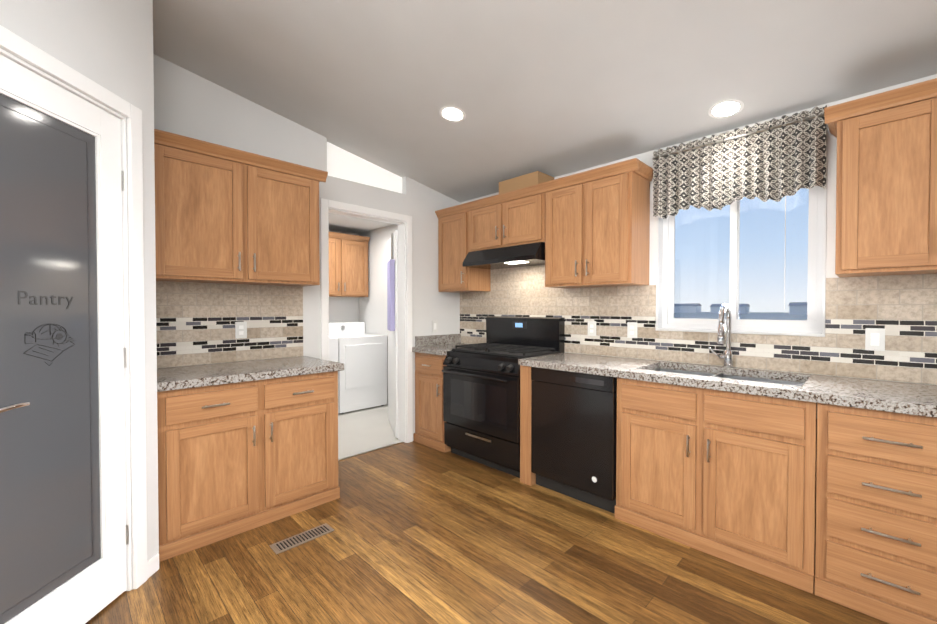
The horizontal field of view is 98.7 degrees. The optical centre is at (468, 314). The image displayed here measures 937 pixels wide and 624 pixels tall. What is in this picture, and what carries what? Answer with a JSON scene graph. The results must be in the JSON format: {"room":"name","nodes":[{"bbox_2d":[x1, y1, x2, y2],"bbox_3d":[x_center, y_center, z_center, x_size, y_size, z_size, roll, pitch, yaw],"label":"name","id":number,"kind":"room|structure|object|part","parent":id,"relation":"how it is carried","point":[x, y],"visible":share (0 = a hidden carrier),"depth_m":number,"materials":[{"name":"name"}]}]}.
{"room":"kitchen","nodes":[
{"label":"kitchen","id":0,"kind":"room"},
{"bbox_2d":[0,0,158,589],"bbox_3d":[-1.582,-0.299,1.419,0.100,3.120,1.100,0,1,0],"label":"wall","id":1,"kind":"structure","parent":0,"point":[107,44],"depth_m":1.81,"materials":[{"name":"paint"}]},
{"bbox_2d":[0,54,128,623],"bbox_3d":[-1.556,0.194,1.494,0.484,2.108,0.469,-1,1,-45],"label":"pantry door","id":2,"kind":"structure","parent":1,"relation":"in","point":[64,534],"depth_m":1.53,"materials":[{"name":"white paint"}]},
{"bbox_2d":[18,291,72,308],"bbox_3d":[-1.555,-0.051,1.488,0.001,0.064,0.195,0,1,2],"label":"lettering","id":3,"kind":"object","parent":2,"relation":"attached to","point":[52,297],"visible":1,"depth_m":1.47,"materials":[{"name":"black"}]},
{"bbox_2d":[0,25,158,590],"bbox_3d":[-1.573,0.161,1.420,0.118,2.200,1.088,0,1,0],"label":"door frame","id":4,"kind":"structure","parent":1,"relation":"attached to","point":[144,569],"depth_m":1.82,"materials":[{"name":"white paint"}]},
{"bbox_2d":[153,54,459,442],"bbox_3d":[-1.613,-0.321,2.888,4.178,3.120,0.120,-1,1,-45],"label":"wall","id":5,"kind":"structure","parent":0,"point":[187,103],"depth_m":3.16,"materials":[{"name":"paint"}]},
{"bbox_2d":[156,281,302,367],"bbox_3d":[-1.634,0.060,2.780,0.982,0.537,0.008,-1,1,-45],"label":"backsplash","id":6,"kind":"structure","parent":5,"relation":"attached to","point":[195,323],"depth_m":2.74,"materials":[{"name":"tile"}]},
{"bbox_2d":[235,322,246,338],"bbox_3d":[-1.589,0.110,2.814,0.072,0.116,0.008,-1,1,-45],"label":"electrical outlet plate","id":7,"kind":"object","parent":6,"relation":"attached to","point":[240,329],"visible":1,"depth_m":2.81,"materials":[{"name":"white plastic"}]},
{"bbox_2d":[154,129,327,286],"bbox_3d":[-1.493,-0.614,2.658,1.025,0.812,0.360,-1,1,-45],"label":"upper cabinet","id":8,"kind":"object","parent":5,"relation":"attached to","point":[225,215],"visible":0.88,"depth_m":2.49,"materials":[{"name":"brown wood"}]},
{"bbox_2d":[320,198,412,442],"bbox_3d":[-0.945,0.150,3.546,1.015,2.160,0.138,-1,1,-45],"label":"door frame","id":9,"kind":"structure","parent":5,"relation":"attached to","point":[404,300],"depth_m":3.82,"materials":[{"name":"white paint"}]},
{"bbox_2d":[388,230,397,437],"bbox_3d":[-0.804,0.193,4.294,0.035,2.028,0.760,0,1,-17],"label":"laundry door","id":10,"kind":"structure","parent":5,"relation":"in","point":[393,377],"depth_m":4.03,"materials":[{"name":"white paint"}]},
{"bbox_2d":[387,233,394,330],"bbox_3d":[-0.784,-0.331,4.068,0.048,0.985,0.270,0,1,-17],"label":"window","id":11,"kind":"structure","parent":10,"relation":"hanging from","point":[391,294],"depth_m":3.95,"materials":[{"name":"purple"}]},
{"bbox_2d":[432,321,437,331],"bbox_3d":[-0.339,0.122,4.067,0.072,0.116,0.008,-1,1,-45],"label":"switch plate","id":12,"kind":"object","parent":5,"relation":"attached to","point":[434,326],"visible":1,"depth_m":4.06,"materials":[{"name":"white plastic"}]},
{"bbox_2d":[329,230,358,321],"bbox_3d":[-2.380,-0.354,5.129,2.110,3.120,0.120,-1,1,-45],"label":"wall","id":13,"kind":"structure","parent":0,"point":[343,309],"depth_m":5.67,"materials":[{"name":"paint"}]},
{"bbox_2d":[329,231,369,296],"bbox_3d":[-1.792,-0.648,5.359,0.885,0.822,0.366,-1,1,-45],"label":"wall cabinet","id":14,"kind":"object","parent":13,"relation":"attached to","point":[348,265],"visible":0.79,"depth_m":5.36,"materials":[{"name":"brown wood"}]},
{"bbox_2d":[327,142,401,192],"bbox_3d":[-0.931,-1.511,3.590,0.780,0.760,0.060,-1,1,-45],"label":"wall","id":15,"kind":"structure","parent":0,"point":[344,164],"depth_m":3.52,"materials":[{"name":"white paint"}]},
{"bbox_2d":[85,405,889,623],"bbox_3d":[-0.227,1.295,1.603,4.300,0.086,8.190,-1,1,-45],"label":"floor","id":16,"kind":"structure","parent":0,"point":[422,534],"depth_m":1.98,"materials":[{"name":"brown wood"}]},
{"bbox_2d":[157,371,339,561],"bbox_3d":[-1.413,0.812,2.567,0.980,0.864,0.630,-1,1,-45],"label":"base cabinet","id":17,"kind":"object","parent":16,"relation":"on","point":[237,458],"visible":0.9,"depth_m":2.30,"materials":[{"name":"brown wood"}]},
{"bbox_2d":[157,356,343,391],"bbox_3d":[-1.408,0.355,2.573,1.005,0.045,0.620,-1,1,-45],"label":"countertop","id":18,"kind":"structure","parent":17,"relation":"on","point":[180,377],"depth_m":2.41,"materials":[{"name":"stone"}]},
{"bbox_2d":[269,523,333,554],"bbox_3d":[-0.923,1.245,2.246,0.320,0.007,0.105,-1,1,-45],"label":"floor vent","id":19,"kind":"object","parent":16,"relation":"in","point":[298,539],"visible":1,"depth_m":2.23,"materials":[{"name":"grey metal"}]},
{"bbox_2d":[329,337,338,413],"bbox_3d":[-2.044,0.666,4.827,0.680,1.090,0.703,-1,1,-45],"label":"washer","id":20,"kind":"object","parent":16,"relation":"on","point":[333,349],"visible":0.1,"depth_m":4.78,"materials":[{"name":"white metal"}]},
{"bbox_2d":[329,322,386,413],"bbox_3d":[-1.551,0.659,5.310,0.670,1.090,0.712,-1,1,-45],"label":"dryer","id":21,"kind":"object","parent":16,"relation":"on","point":[362,375],"visible":0.83,"depth_m":5.07,"materials":[{"name":"white metal"}]},
{"bbox_2d":[414,352,450,452],"bbox_3d":[-0.150,0.792,3.949,0.627,0.864,0.455,-1,1,-45],"label":"base cabinet","id":22,"kind":"object","parent":16,"relation":"on","point":[429,423],"depth_m":3.72,"materials":[{"name":"brown wood"}]},
{"bbox_2d":[442,316,564,477],"bbox_3d":[0.272,0.628,3.453,0.701,1.205,0.826,-1,1,-45],"label":"range","id":23,"kind":"object","parent":16,"relation":"on","point":[481,400],"visible":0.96,"depth_m":3.30,"materials":[{"name":"black metal"}]},
{"bbox_2d":[531,367,616,513],"bbox_3d":[0.879,0.808,2.883,0.616,0.862,0.614,-1,1,-45],"label":"dishwasher","id":24,"kind":"object","parent":16,"relation":"on","point":[574,428],"visible":0.77,"depth_m":2.64,"materials":[{"name":"black metal"}]},
{"bbox_2d":[615,392,817,595],"bbox_3d":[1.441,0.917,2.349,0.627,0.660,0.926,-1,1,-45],"label":"base cabinet","id":25,"kind":"object","parent":16,"relation":"on","point":[737,484],"depth_m":2.05,"materials":[{"name":"brown wood"}]},
{"bbox_2d":[810,402,936,623],"bbox_3d":[1.932,0.822,1.854,0.627,0.864,0.458,-1,1,-45],"label":"base cabinet","id":26,"kind":"object","parent":16,"relation":"on","point":[836,504],"depth_m":1.66,"materials":[{"name":"brown wood"}]},
{"bbox_2d":[412,304,936,417],"bbox_3d":[0.886,0.239,2.872,0.640,0.621,3.428,-1,1,-45],"label":"countertop","id":27,"kind":"structure","parent":26,"relation":"on","point":[897,397],"depth_m":2.24,"materials":[{"name":"stone"}]},
{"bbox_2d":[708,304,733,367],"bbox_3d":[1.548,0.134,2.500,0.222,0.400,0.140,-1,1,-45],"label":"faucet","id":28,"kind":"object","parent":27,"relation":"on","point":[727,356],"depth_m":2.51,"materials":[{"name":"silver metal"}]},
{"bbox_2d":[153,0,936,233],"bbox_3d":[-0.185,-1.522,1.519,4.300,0.843,8.070,-1,1,-45],"label":"ceiling","id":29,"kind":"structure","parent":0,"point":[554,88],"depth_m":2.22,"materials":[{"name":"paint"}]},
{"bbox_2d":[439,106,465,121],"bbox_3d":[-0.108,-1.355,2.726,0.180,0.030,0.180,-1,1,-45],"label":"recessed light","id":30,"kind":"object","parent":29,"relation":"in","point":[452,113],"visible":1,"depth_m":2.72,"materials":[{"name":"white"}]},
{"bbox_2d":[708,99,743,117],"bbox_3d":[1.509,-1.203,2.362,0.180,0.030,0.180,-1,1,-45],"label":"recessed light","id":31,"kind":"object","parent":29,"relation":"in","point":[727,108],"visible":1,"depth_m":2.36,"materials":[{"name":"white glass"}]},
{"bbox_2d":[359,74,936,418],"bbox_3d":[1.255,-0.323,3.053,0.120,3.120,8.190,-1,1,-45],"label":"wall","id":32,"kind":"structure","parent":0,"point":[373,310],"depth_m":2.91,"materials":[{"name":"paint"}]},
{"bbox_2d":[435,203,490,292],"bbox_3d":[-0.050,-0.634,4.040,0.327,0.812,0.438,-1,1,-45],"label":"upper cabinet","id":33,"kind":"object","parent":32,"relation":"attached to","point":[452,221],"depth_m":3.92,"materials":[{"name":"brown wood"}]},
{"bbox_2d":[467,183,542,253],"bbox_3d":[0.404,-0.807,3.580,0.327,0.452,0.849,-1,1,-45],"label":"upper cabinet","id":34,"kind":"object","parent":32,"relation":"attached to","point":[515,217],"depth_m":3.43,"materials":[{"name":"brown wood"}]},
{"bbox_2d":[463,242,544,269],"bbox_3d":[0.376,-0.505,3.555,0.405,0.145,0.817,-1,1,-45],"label":"range hood","id":35,"kind":"object","parent":34,"relation":"attached to","point":[530,254],"visible":0.88,"depth_m":3.41,"materials":[{"name":"black metal"}]},
{"bbox_2d":[499,171,553,193],"bbox_3d":[0.499,-1.073,3.491,0.240,0.184,0.420,-1,1,-45],"label":"cover","id":36,"kind":"object","parent":34,"relation":"on","point":[526,180],"visible":0.48,"depth_m":3.37,"materials":[{"name":"brown wood"}]},
{"bbox_2d":[543,158,650,287],"bbox_3d":[0.948,-0.619,3.036,0.327,0.812,0.690,-1,1,-45],"label":"upper cabinet","id":37,"kind":"object","parent":32,"relation":"attached to","point":[590,228],"depth_m":2.86,"materials":[{"name":"brown wood"}]},
{"bbox_2d":[460,265,936,384],"bbox_3d":[1.290,-0.050,2.928,0.008,0.753,3.918,-1,1,-45],"label":"backsplash","id":38,"kind":"structure","parent":32,"relation":"attached to","point":[901,310],"depth_m":2.45,"materials":[{"name":"tile"}]},
{"bbox_2d":[588,321,595,335],"bbox_3d":[0.988,0.114,3.223,0.008,0.116,0.072,-1,1,-45],"label":"electrical outlet plate","id":39,"kind":"object","parent":38,"relation":"attached to","point":[591,328],"visible":1,"depth_m":3.22,"materials":[{"name":"white plastic"}]},
{"bbox_2d":[627,322,636,337],"bbox_3d":[1.217,0.118,2.993,0.008,0.116,0.072,-1,1,-45],"label":"electrical outlet plate","id":40,"kind":"object","parent":38,"relation":"attached to","point":[631,329],"visible":1,"depth_m":2.99,"materials":[{"name":"white plastic"}]},
{"bbox_2d":[865,328,884,350],"bbox_3d":[2.112,0.131,2.092,0.008,0.116,0.072,-1,1,-45],"label":"switch plate","id":41,"kind":"object","parent":38,"relation":"attached to","point":[874,339],"visible":1,"depth_m":2.09,"materials":[{"name":"white plastic"}]},
{"bbox_2d":[652,105,826,218],"bbox_3d":[1.622,-0.893,2.505,0.115,0.480,0.910,-1,1,-45],"label":"valance curtain","id":42,"kind":"object","parent":32,"relation":"attached to","point":[776,160],"visible":1,"depth_m":2.42,"materials":[{"name":"fabric"}]},
{"bbox_3d":[1.631,-1.080,2.511,0.091,0.030,0.910,-1,1,-45],"label":"valance rod","id":43,"kind":"part","parent":42,"relation":"part of","materials":[{"name":"multicoloured metal"}]},
{"bbox_2d":[655,161,826,335],"bbox_3d":[1.701,-0.369,2.593,0.130,0.973,0.908,-1,1,-45],"label":"window unit","id":44,"kind":"structure","parent":32,"relation":"in","point":[813,324],"depth_m":2.58,"materials":[{"name":"white"}]},
{"bbox_2d":[824,78,936,276],"bbox_3d":[2.143,-0.601,1.808,0.362,0.812,0.805,-1,1,-45],"label":"upper cabinet","id":45,"kind":"object","parent":32,"relation":"attached to","point":[886,197],"visible":1,"depth_m":1.84,"materials":[{"name":"brown wood"}]},
{"label":"outside","id":46,"kind":"structure","parent":0,"visible":0},
{"bbox_2d":[674,312,806,319],"bbox_3d":[56.884,0.893,84.612,320.000,0.100,280.000,-1,1,-45],"label":"ground","id":47,"kind":"structure","parent":46,"point":[754,316],"depth_m":103.39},
{"bbox_2d":[674,303,701,312],"bbox_3d":[102.655,-2.899,190.171,7.600,4.393,11.741,-1,1,-45],"label":"house","id":48,"kind":"structure","parent":47,"relation":"on","point":[685,306],"materials":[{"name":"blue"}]},
{"bbox_2d":[710,304,749,313],"bbox_3d":[104.297,-2.232,160.740,7.601,3.920,12.433,-1,1,-45],"label":"building","id":49,"kind":"structure","parent":47,"relation":"on","point":[713,310],"materials":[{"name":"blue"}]},
{"bbox_2d":[788,302,806,314],"bbox_3d":[115.130,-1.949,132.671,7.600,4.176,14.574,-1,1,-45],"label":"house","id":50,"kind":"structure","parent":47,"relation":"on","point":[793,311],"materials":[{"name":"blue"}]}
]}

